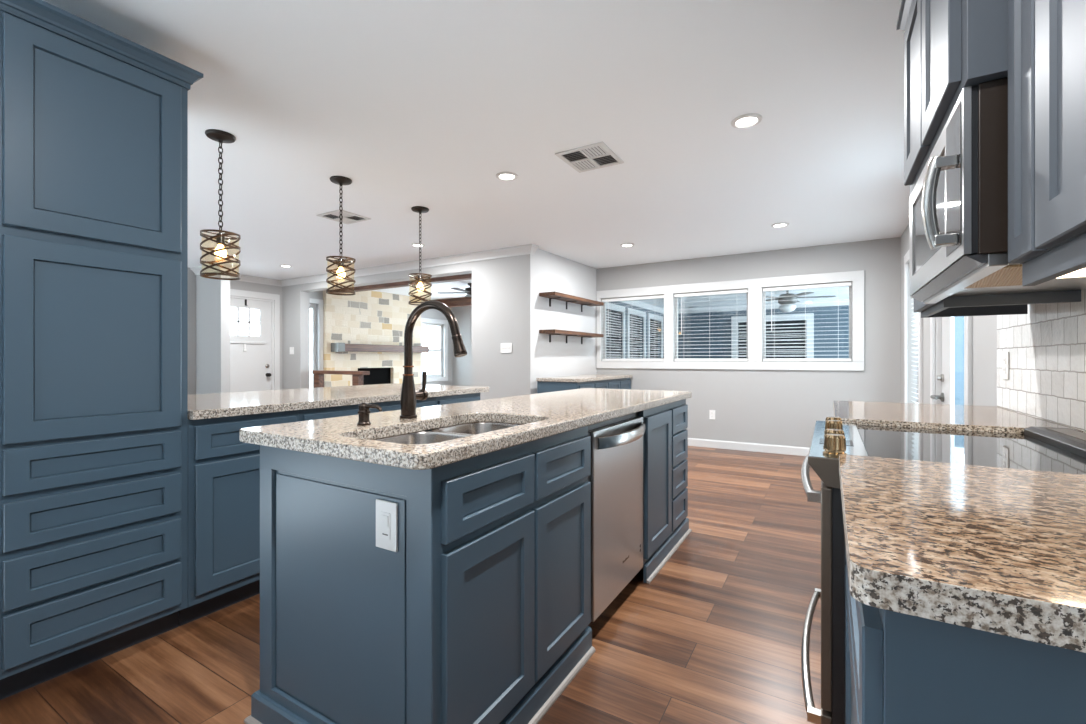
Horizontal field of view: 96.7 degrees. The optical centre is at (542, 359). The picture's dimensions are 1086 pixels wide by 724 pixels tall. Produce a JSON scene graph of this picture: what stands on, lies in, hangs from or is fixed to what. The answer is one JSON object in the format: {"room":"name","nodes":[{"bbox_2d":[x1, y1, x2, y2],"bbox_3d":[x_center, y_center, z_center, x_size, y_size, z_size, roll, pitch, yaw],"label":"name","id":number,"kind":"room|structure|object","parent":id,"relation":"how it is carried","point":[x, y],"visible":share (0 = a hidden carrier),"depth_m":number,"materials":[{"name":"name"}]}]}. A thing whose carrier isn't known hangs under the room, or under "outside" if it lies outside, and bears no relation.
{"room":"kitchen","nodes":[
{"label":"kitchen","id":0,"kind":"room"},
{"bbox_2d":[196,271,229,393],"bbox_3d":[-5.344,-0.093,7.234,2.230,2.437,0.120,0,0,31],"label":"wall","id":1,"kind":"structure","parent":0,"point":[212,295],"depth_m":6.73,"materials":[{"name":"grey paint"}]},
{"bbox_2d":[190,262,236,274],"bbox_3d":[-4.969,-1.264,7.012,1.502,0.094,0.263,0,0,31],"label":"trim","id":2,"kind":"structure","parent":1,"relation":"attached to","point":[196,270],"depth_m":6.71,"materials":[{"name":"white paint"}]},
{"bbox_2d":[188,268,451,394],"bbox_3d":[-3.662,-0.175,9.376,0.140,2.600,5.800,0,0,31],"label":"wall","id":3,"kind":"structure","parent":0,"point":[237,285],"depth_m":7.74,"materials":[{"name":"grey paint"}]},
{"bbox_2d":[230,289,279,391],"bbox_3d":[-4.697,0.025,7.572,0.197,2.200,1.090,0,0,31],"label":"door","id":4,"kind":"structure","parent":3,"relation":"in","point":[254,360],"depth_m":7.72,"materials":[{"name":"white paint"}]},
{"bbox_2d":[310,298,322,387],"bbox_3d":[-4.155,0.025,8.480,0.125,2.200,0.575,0,0,31],"label":"window","id":5,"kind":"structure","parent":3,"relation":"in","point":[319,302],"depth_m":8.63,"materials":[{"name":"white paint"}]},
{"bbox_2d":[421,318,447,381],"bbox_3d":[-2.567,-0.215,11.156,0.130,1.440,0.940,0,0,31],"label":"window","id":6,"kind":"structure","parent":3,"relation":"in","point":[430,377],"depth_m":11.45,"materials":[{"name":"white paint"}]},
{"bbox_2d":[282,254,529,399],"bbox_3d":[-2.272,-0.110,6.923,5.033,2.470,0.164,0,0,31],"label":"wall","id":7,"kind":"structure","parent":0,"point":[500,286],"depth_m":5.91,"materials":[{"name":"grey paint"}]},
{"bbox_2d":[230,244,537,286],"bbox_3d":[-2.497,-1.264,6.327,4.972,0.094,1.210,0,0,31],"label":"trim","id":8,"kind":"structure","parent":7,"relation":"attached to","point":[530,248],"depth_m":6.48,"materials":[{"name":"white paint"}]},
{"bbox_2d":[501,343,511,352],"bbox_3d":[-0.439,-0.137,5.734,0.165,0.118,0.012,0,0,31],"label":"wall switch","id":9,"kind":"object","parent":7,"relation":"attached to","point":[505,347],"visible":1,"depth_m":5.73,"materials":[{"name":"white plastic"}]},
{"bbox_2d":[0,446,820,723],"bbox_3d":[-2.007,1.155,5.490,10.950,0.060,10.800,0,0,31],"label":"floor","id":10,"kind":"structure","parent":0,"point":[715,636],"depth_m":1.89,"materials":[{"name":"brown wood"}]},
{"bbox_2d":[0,0,202,699],"bbox_3d":[-1.862,-0.032,1.919,0.680,2.314,0.613,0,0,31],"label":"pantry cabinet","id":11,"kind":"object","parent":10,"relation":"on","point":[94,119],"visible":1,"depth_m":1.72,"materials":[{"name":"blue paint"}]},
{"bbox_2d":[179,410,297,625],"bbox_3d":[-1.603,0.687,2.357,0.639,0.876,0.482,0,0,31],"label":"base cabinet","id":12,"kind":"object","parent":10,"relation":"on","point":[224,471],"visible":0.48,"depth_m":2.11,"materials":[{"name":"blue paint"}]},
{"bbox_2d":[298,403,376,421],"bbox_3d":[-1.356,0.687,2.773,0.639,0.876,0.484,0,0,31],"label":"base cabinet","id":13,"kind":"object","parent":10,"relation":"on","point":[337,411],"visible":0.02,"depth_m":2.55,"materials":[{"name":"blue paint"}]},
{"bbox_2d":[312,370,369,387],"bbox_3d":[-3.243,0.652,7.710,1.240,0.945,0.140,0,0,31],"label":"table","id":14,"kind":"object","parent":10,"relation":"on","point":[357,376],"visible":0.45,"depth_m":7.62,"materials":[{"name":"brown wood"}]},
{"bbox_2d":[323,290,428,386],"bbox_3d":[-3.152,-0.119,9.609,0.499,2.488,2.380,0,0,31],"label":"fireplace","id":15,"kind":"object","parent":10,"relation":"on","point":[363,331],"visible":0.56,"depth_m":9.45,"materials":[{"name":"stone"}]},
{"bbox_2d":[377,397,434,411],"bbox_3d":[-1.108,0.687,3.193,0.639,0.876,0.490,0,0,31],"label":"base cabinet","id":16,"kind":"object","parent":10,"relation":"on","point":[390,405],"visible":0.02,"depth_m":2.95,"materials":[{"name":"blue paint"}]},
{"bbox_2d":[244,426,594,723],"bbox_3d":[-0.363,0.687,1.678,0.787,0.874,0.889,0,0,31],"label":"base cabinet","id":17,"kind":"object","parent":10,"relation":"on","point":[486,586],"visible":0.92,"depth_m":1.34,"materials":[{"name":"blue paint"}]},
{"bbox_2d":[376,499,397,551],"bbox_3d":[-0.397,0.419,1.220,0.076,0.122,0.009,0,0,31],"label":"wall switch","id":18,"kind":"object","parent":17,"relation":"attached to","point":[386,511],"visible":1,"depth_m":1.21,"materials":[{"name":"white plastic"}]},
{"bbox_2d":[435,393,479,405],"bbox_3d":[-0.858,0.687,3.614,0.639,0.876,0.488,0,0,31],"label":"base cabinet","id":19,"kind":"object","parent":10,"relation":"on","point":[441,400],"visible":0.04,"depth_m":3.42,"materials":[{"name":"blue paint"}]},
{"bbox_2d":[188,383,488,419],"bbox_3d":[-1.377,0.230,3.125,1.065,0.038,2.027,0,0,31],"label":"countertop","id":20,"kind":"structure","parent":19,"relation":"on","point":[211,405],"depth_m":2.68,"materials":[{"name":"stone"}]},
{"bbox_2d":[537,378,630,393],"bbox_3d":[0.581,0.687,6.116,0.534,0.876,1.635,0,0,31],"label":"bar cabinet","id":21,"kind":"object","parent":10,"relation":"on","point":[623,383],"visible":0.24,"depth_m":5.53,"materials":[{"name":"blue paint"}]},
{"bbox_2d":[536,374,632,381],"bbox_3d":[0.582,0.230,6.105,0.553,0.038,1.657,0,0,31],"label":"countertop","id":22,"kind":"structure","parent":21,"relation":"on","point":[593,377],"depth_m":5.66,"materials":[{"name":"stone"}]},
{"bbox_2d":[588,412,645,621],"bbox_3d":[0.115,0.689,2.291,0.662,0.871,0.634,0,0,31],"label":"dishwasher","id":23,"kind":"object","parent":10,"relation":"on","point":[616,477],"visible":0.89,"depth_m":2.09,"materials":[{"name":"silver metal"}]},
{"bbox_2d":[638,404,674,583],"bbox_3d":[0.324,0.687,2.808,0.756,0.874,0.458,0,0,31],"label":"base cabinet","id":24,"kind":"object","parent":10,"relation":"on","point":[657,438],"visible":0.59,"depth_m":2.58,"materials":[{"name":"blue paint"}]},
{"bbox_2d":[669,399,691,551],"bbox_3d":[0.546,0.687,3.182,0.756,0.874,0.411,0,0,31],"label":"base cabinet","id":25,"kind":"object","parent":10,"relation":"on","point":[680,523],"visible":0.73,"depth_m":2.97,"materials":[{"name":"blue paint"}]},
{"bbox_2d":[239,388,691,469],"bbox_3d":[0.026,0.230,2.330,0.780,0.038,2.465,0,0,31],"label":"countertop","id":26,"kind":"structure","parent":25,"relation":"on","point":[542,415],"depth_m":1.57,"materials":[{"name":"stone"}]},
{"bbox_2d":[357,402,381,425],"bbox_3d":[-0.551,0.175,1.541,0.105,0.072,0.044,0,0,31],"label":"soap dispenser","id":27,"kind":"object","parent":26,"relation":"on","point":[363,411],"visible":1,"depth_m":1.54,"materials":[{"name":"brown metal"}]},
{"bbox_2d":[399,300,466,418],"bbox_3d":[-0.369,0.002,1.706,0.298,0.416,0.120,0,0,31],"label":"faucet","id":28,"kind":"object","parent":26,"relation":"on","point":[409,396],"visible":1,"depth_m":1.72,"materials":[{"name":"brown metal"}]},
{"bbox_2d":[373,422,522,443],"bbox_3d":[-0.270,0.335,1.577,0.402,0.172,0.695,0,0,31],"label":"sink","id":29,"kind":"object","parent":26,"relation":"in","point":[442,434],"visible":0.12,"depth_m":1.65,"materials":[{"name":"silver metal"}]},
{"bbox_2d":[801,417,1085,723],"bbox_3d":[1.087,0.650,1.276,0.710,0.949,0.764,0,0,31],"label":"range","id":30,"kind":"object","parent":10,"relation":"on","point":[1049,449],"visible":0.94,"depth_m":1.14,"materials":[{"name":"silver metal"}]},
{"bbox_2d":[855,424,1085,474],"bbox_3d":[1.098,0.232,1.270,0.434,0.006,0.764,0,0,31],"label":"cooktop","id":31,"kind":"object","parent":30,"relation":"in","point":[1030,450],"depth_m":1.24,"materials":[{"name":"black glass"}]},
{"bbox_2d":[845,545,1085,723],"bbox_3d":[0.764,0.687,0.642,0.597,0.876,0.640,0,0,31],"label":"base cabinet","id":32,"kind":"object","parent":10,"relation":"on","point":[900,668],"visible":0.46,"depth_m":0.48,"materials":[{"name":"blue paint"}]},
{"bbox_2d":[839,454,1085,652],"bbox_3d":[0.759,0.230,0.627,0.629,0.038,0.682,0,0,31],"label":"countertop","id":33,"kind":"structure","parent":32,"relation":"on","point":[997,550],"depth_m":0.56,"materials":[{"name":"stone"}]},
{"bbox_3d":[1.537,0.687,1.948,0.597,0.876,0.840,0,0,31],"label":"base cabinet","id":34,"kind":"object","parent":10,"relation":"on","visible":0},
{"bbox_2d":[833,401,1084,433],"bbox_3d":[1.548,0.230,1.958,0.629,0.038,0.874,0,0,31],"label":"countertop","id":35,"kind":"structure","parent":34,"relation":"on","point":[934,416],"depth_m":1.76,"materials":[{"name":"stone"}]},
{"bbox_2d":[372,280,471,299],"bbox_3d":[-1.212,-1.410,8.843,4.900,0.090,4.220,0,0,31],"label":"ceiling","id":36,"kind":"structure","parent":0,"point":[435,288],"depth_m":9.55,"materials":[{"name":"white paint"}]},
{"bbox_2d":[328,273,471,293],"bbox_3d":[-1.911,-1.274,7.583,4.460,0.179,0.140,0,0,31],"label":"ceiling beam","id":37,"kind":"structure","parent":36,"relation":"attached to","point":[461,277],"depth_m":7.69,"materials":[{"name":"brown wood"}]},
{"bbox_2d":[434,297,471,306],"bbox_3d":[-0.557,-1.274,9.977,4.570,0.179,0.140,0,0,31],"label":"ceiling beam","id":38,"kind":"structure","parent":36,"relation":"attached to","point":[465,301],"depth_m":10.70,"materials":[{"name":"brown wood"}]},
{"bbox_2d":[438,283,471,296],"bbox_3d":[-1.270,-1.260,8.623,1.163,0.209,1.166,0,0,31],"label":"ceiling fan","id":39,"kind":"object","parent":36,"relation":"hanging from","point":[468,290],"visible":0.6,"depth_m":8.61,"materials":[{"name":"black"}]},
{"bbox_2d":[452,306,471,385],"bbox_3d":[-1.692,-0.175,11.475,1.110,2.600,0.120,0,0,31],"label":"wall","id":40,"kind":"structure","parent":0,"point":[461,366],"depth_m":11.51,"materials":[{"name":"grey paint"}]},
{"bbox_2d":[43,0,909,279],"bbox_3d":[-2.553,-1.362,4.244,10.280,0.100,8.340,0,0,31],"label":"ceiling","id":41,"kind":"structure","parent":0,"point":[423,103],"depth_m":2.64,"materials":[{"name":"white paint"}]},
{"bbox_2d":[200,129,240,279],"bbox_3d":[-1.885,-0.895,2.822,0.198,0.832,0.198,0,0,31],"label":"pendant light","id":42,"kind":"object","parent":41,"relation":"hanging from","point":[220,136],"visible":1,"depth_m":2.81,"materials":[{"name":"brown metal"}]},
{"bbox_2d":[216,232,224,243],"bbox_3d":[-1.885,-0.712,2.822,0.042,0.080,0.042,0,0,31],"label":"socket","id":43,"kind":"object","parent":42,"relation":"attached to","point":[221,239],"depth_m":2.81,"materials":[{"name":"grey metal"}]},
{"bbox_2d":[326,176,355,295],"bbox_3d":[-1.472,-0.895,3.518,0.198,0.832,0.198,0,0,31],"label":"pendant light","id":44,"kind":"object","parent":41,"relation":"hanging from","point":[340,180],"visible":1,"depth_m":3.50,"materials":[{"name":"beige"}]},
{"bbox_2d":[338,258,343,267],"bbox_3d":[-1.472,-0.712,3.518,0.042,0.080,0.042,0,0,31],"label":"socket","id":45,"kind":"object","parent":44,"relation":"attached to","point":[341,263],"depth_m":3.50,"materials":[{"name":"grey metal"}]},
{"bbox_2d":[317,209,370,224],"bbox_3d":[-1.829,-1.308,4.437,0.330,0.008,0.330,0,0,31],"label":"ceiling vent","id":46,"kind":"object","parent":41,"relation":"in","point":[348,217],"visible":0.88,"depth_m":4.43,"materials":[{"name":"white metal"}]},
{"bbox_2d":[411,243,424,246],"bbox_3d":[-1.431,-1.306,5.520,0.160,0.010,0.160,0,0,31],"label":"recessed light","id":47,"kind":"object","parent":41,"relation":"in","point":[412,244],"visible":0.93,"depth_m":5.50,"materials":[{"name":"white plastic"}]},
{"bbox_2d":[408,206,431,305],"bbox_3d":[-1.068,-0.895,4.200,0.198,0.832,0.198,0,0,31],"label":"pendant light","id":48,"kind":"object","parent":41,"relation":"hanging from","point":[418,209],"visible":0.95,"depth_m":4.18,"materials":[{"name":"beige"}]},
{"bbox_2d":[496,172,517,180],"bbox_3d":[-0.258,-1.306,3.448,0.160,0.010,0.160,0,0,31],"label":"recessed light","id":49,"kind":"object","parent":41,"relation":"in","point":[506,176],"visible":1,"depth_m":3.44,"materials":[{"name":"white plastic"}]},
{"bbox_2d":[555,141,623,172],"bbox_3d":[0.307,-1.308,3.137,0.330,0.008,0.350,0,0,31],"label":"ceiling vent","id":50,"kind":"object","parent":41,"relation":"in","point":[598,155],"visible":1,"depth_m":3.13,"materials":[{"name":"white metal"}]},
{"bbox_2d":[620,243,633,246],"bbox_3d":[0.963,-1.306,5.520,0.160,0.010,0.160,0,0,31],"label":"recessed light","id":51,"kind":"object","parent":41,"relation":"in","point":[624,244],"visible":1,"depth_m":5.51,"materials":[{"name":"white plastic"}]},
{"bbox_2d":[731,113,761,127],"bbox_3d":[1.117,-1.306,2.651,0.160,0.010,0.160,0,0,31],"label":"recessed light","id":52,"kind":"object","parent":41,"relation":"in","point":[751,119],"visible":1,"depth_m":2.64,"materials":[{"name":"white paint"}]},
{"bbox_2d":[771,222,788,227],"bbox_3d":[2.308,-1.306,4.700,0.160,0.010,0.160,0,0,31],"label":"recessed light","id":53,"kind":"object","parent":41,"relation":"in","point":[783,224],"visible":1,"depth_m":4.69,"materials":[{"name":"white"}]},
{"bbox_2d":[530,249,595,393],"bbox_3d":[0.255,-0.110,6.311,0.205,2.470,1.679,0,0,31],"label":"wall","id":54,"kind":"structure","parent":0,"point":[549,272],"depth_m":6.10,"materials":[{"name":"grey paint"}]},
{"bbox_2d":[539,291,603,311],"bbox_3d":[0.401,-0.721,6.225,0.216,0.142,1.327,0,0,32],"label":"wall shelf","id":55,"kind":"object","parent":54,"relation":"attached to","point":[551,295],"visible":1,"depth_m":6.03,"materials":[{"name":"brown wood"}]},
{"bbox_2d":[539,329,603,343],"bbox_3d":[0.401,-0.281,6.225,0.216,0.142,1.327,0,0,32],"label":"wall shelf","id":56,"kind":"object","parent":54,"relation":"attached to","point":[550,332],"visible":1,"depth_m":5.99,"materials":[{"name":"brown wood"}]},
{"bbox_2d":[588,412,637,430],"bbox_3d":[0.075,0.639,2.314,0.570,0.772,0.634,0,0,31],"label":"control panel","id":57,"kind":"object","parent":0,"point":[597,426],"depth_m":2.14,"materials":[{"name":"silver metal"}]},
{"bbox_2d":[606,301,663,357],"bbox_3d":[1.604,0.025,8.770,0.100,2.200,3.675,0,0,31],"label":"wall","id":58,"kind":"structure","parent":0,"point":[625,305],"depth_m":9.15,"materials":[{"name":"blue"}]},
{"bbox_2d":[606,302,624,357],"bbox_3d":[1.112,-0.140,7.885,0.095,1.530,1.040,0,0,31],"label":"window","id":59,"kind":"structure","parent":58,"relation":"in","point":[611,320],"depth_m":8.04,"materials":[{"name":"grey glass"}]},
{"bbox_2d":[627,308,645,357],"bbox_3d":[1.683,-0.140,8.848,0.095,1.530,0.960,0,0,31],"label":"window","id":60,"kind":"structure","parent":58,"relation":"in","point":[631,327],"depth_m":8.91,"materials":[{"name":"white paint"}]},
{"bbox_2d":[619,300,663,313],"bbox_3d":[1.653,-1.024,8.726,0.027,0.099,3.640,0,0,31],"label":"trim","id":61,"kind":"structure","parent":58,"relation":"attached to","point":[633,302],"depth_m":9.21,"materials":[{"name":"white paint"}]},
{"bbox_2d":[647,313,662,357],"bbox_3d":[2.254,-0.140,9.812,0.095,1.530,0.960,0,0,31],"label":"window","id":62,"kind":"structure","parent":58,"relation":"in","point":[653,333],"depth_m":9.86,"materials":[{"name":"white paint"}]},
{"bbox_2d":[637,286,848,308],"bbox_3d":[3.644,-1.145,7.622,4.900,0.140,3.770,0,0,31],"label":"ceiling","id":63,"kind":"structure","parent":0,"point":[843,292],"depth_m":8.51,"materials":[{"name":"white paint"}]},
{"bbox_2d":[766,290,835,311],"bbox_3d":[3.658,-0.887,7.172,1.192,0.374,1.183,0,0,31],"label":"ceiling fan","id":64,"kind":"object","parent":63,"relation":"hanging from","point":[792,299],"visible":0.81,"depth_m":7.05,"materials":[{"name":"grey metal"}]},
{"bbox_2d":[596,237,900,447],"bbox_3d":[2.273,-0.093,6.162,3.930,2.437,0.120,0,0,31],"label":"wall","id":65,"kind":"structure","parent":0,"point":[771,407],"depth_m":5.77,"materials":[{"name":"grey paint"}]},
{"bbox_2d":[604,302,663,358],"bbox_3d":[1.284,-0.425,6.797,0.918,0.898,0.034,0,0,31],"label":"window","id":66,"kind":"structure","parent":65,"relation":"in","point":[604,302],"depth_m":7.00,"materials":[{"name":"white paint"}]},
{"bbox_2d":[602,295,663,360],"bbox_3d":[1.251,-0.426,6.741,0.908,0.890,0.066,0,0,31],"label":"window blind","id":67,"kind":"object","parent":66,"relation":"attached to","point":[653,296],"visible":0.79,"depth_m":6.71,"materials":[{"name":"white plastic"}]},
{"bbox_2d":[675,293,747,358],"bbox_3d":[2.182,-0.425,6.265,0.920,0.898,0.034,0,0,31],"label":"window","id":68,"kind":"structure","parent":65,"relation":"in","point":[676,301],"depth_m":6.47,"materials":[{"name":"white paint"}]},
{"bbox_2d":[674,289,747,360],"bbox_3d":[2.149,-0.426,6.209,0.910,0.890,0.066,0,0,31],"label":"window blind","id":69,"kind":"object","parent":68,"relation":"attached to","point":[740,290],"visible":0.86,"depth_m":6.20,"materials":[{"name":"white plastic"}]},
{"bbox_2d":[709,410,714,419],"bbox_3d":[2.159,0.705,6.155,0.072,0.118,0.008,0,0,31],"label":"wall outlet","id":70,"kind":"object","parent":65,"relation":"attached to","point":[711,412],"visible":1,"depth_m":6.15,"materials":[{"name":"white plastic"}]},
{"bbox_2d":[596,270,863,370],"bbox_3d":[2.160,-0.430,6.146,3.220,1.110,0.022,0,0,31],"label":"trim","id":71,"kind":"structure","parent":65,"relation":"attached to","point":[754,286],"depth_m":5.91,"materials":[{"name":"white paint"}]},
{"bbox_2d":[688,438,809,455],"bbox_3d":[2.447,1.075,5.739,2.959,0.099,0.429,0,0,31],"label":"baseboard","id":72,"kind":"structure","parent":65,"relation":"attached to","point":[778,449],"depth_m":5.92,"materials":[{"name":"white paint"}]},
{"bbox_2d":[763,286,851,361],"bbox_3d":[3.110,-0.425,5.715,0.923,0.898,0.034,0,0,31],"label":"window","id":73,"kind":"structure","parent":65,"relation":"in","point":[850,290],"depth_m":5.62,"materials":[{"name":"white paint"}]},
{"bbox_2d":[763,282,851,360],"bbox_3d":[3.077,-0.426,5.659,0.913,0.890,0.066,0,0,31],"label":"window blind","id":74,"kind":"object","parent":73,"relation":"attached to","point":[842,284],"visible":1,"depth_m":5.66,"materials":[{"name":"white plastic"}]},
{"bbox_2d":[678,305,963,404],"bbox_3d":[4.967,0.025,8.971,5.800,2.200,0.100,0,0,31],"label":"wall","id":75,"kind":"structure","parent":0,"point":[826,345],"depth_m":8.89,"materials":[{"name":"blue"}]},
{"bbox_2d":[678,299,848,312],"bbox_3d":[5.008,-1.024,8.874,5.630,0.099,0.024,0,0,31],"label":"trim","id":76,"kind":"structure","parent":75,"relation":"attached to","point":[845,301],"depth_m":9.26,"materials":[{"name":"white paint"}]},
{"bbox_2d":[731,313,813,361],"bbox_3d":[4.388,-0.240,9.279,1.430,1.230,0.100,0,0,31],"label":"window","id":77,"kind":"structure","parent":75,"relation":"in","point":[782,327],"depth_m":9.20,"materials":[{"name":"white paint"}]},
{"bbox_2d":[901,224,996,406],"bbox_3d":[1.817,-0.093,1.655,0.120,2.437,8.100,0,0,31],"label":"wall","id":78,"kind":"structure","parent":0,"point":[984,328],"depth_m":3.48,"materials":[{"name":"grey paint"}]},
{"bbox_2d":[904,250,922,403],"bbox_3d":[3.391,0.050,4.332,0.138,2.150,0.990,0,0,31],"label":"window","id":79,"kind":"structure","parent":78,"relation":"in","point":[906,257],"depth_m":4.71,"materials":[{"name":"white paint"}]},
{"bbox_2d":[911,299,917,402],"bbox_3d":[3.387,0.062,4.334,0.050,1.985,0.790,0,0,31],"label":"window blind","id":80,"kind":"object","parent":79,"relation":"attached to","point":[916,315],"visible":0.16,"depth_m":4.56,"materials":[{"name":"white"}]},
{"bbox_2d":[930,316,971,404],"bbox_3d":[2.593,0.055,3.055,0.111,2.140,1.120,0,0,31],"label":"door","id":81,"kind":"structure","parent":78,"relation":"in","point":[944,325],"depth_m":3.29,"materials":[{"name":"white paint"}]},
{"bbox_2d":[896,0,1007,194],"bbox_3d":[1.208,-0.854,1.208,0.445,0.602,0.816,0,0,31],"label":"upper cabinet","id":82,"kind":"object","parent":78,"relation":"attached to","point":[950,46],"visible":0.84,"depth_m":1.12,"materials":[{"name":"grey paint"}]},
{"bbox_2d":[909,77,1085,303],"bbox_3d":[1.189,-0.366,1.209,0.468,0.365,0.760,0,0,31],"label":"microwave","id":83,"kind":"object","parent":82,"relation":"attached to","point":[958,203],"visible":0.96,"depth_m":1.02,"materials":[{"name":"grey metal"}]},
{"bbox_2d":[914,290,1080,317],"bbox_3d":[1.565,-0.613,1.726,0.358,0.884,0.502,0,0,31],"label":"range hood","id":84,"kind":"object","parent":78,"relation":"attached to","point":[1007,303],"visible":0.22,"depth_m":1.56,"materials":[{"name":"grey paint"}]},
{"bbox_2d":[997,288,1085,432],"bbox_3d":[1.150,-0.040,0.658,0.010,0.570,3.505,0,0,31],"label":"backsplash","id":85,"kind":"structure","parent":78,"relation":"attached to","point":[1046,345],"depth_m":1.67,"materials":[{"name":"white tile"}]},
{"bbox_2d":[1002,351,1008,379],"bbox_3d":[1.964,0.025,2.050,0.008,0.118,0.072,0,0,31],"label":"wall outlet","id":86,"kind":"object","parent":85,"relation":"attached to","point":[1005,355],"visible":1,"depth_m":2.04,"materials":[{"name":"white plastic"}]},
{"bbox_2d":[1008,0,1085,285],"bbox_3d":[0.790,-0.659,0.429,0.370,1.044,0.943,0,0,31],"label":"upper cabinet","id":87,"kind":"object","parent":78,"relation":"attached to","point":[1047,38],"visible":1,"depth_m":0.76,"materials":[{"name":"grey paint"}]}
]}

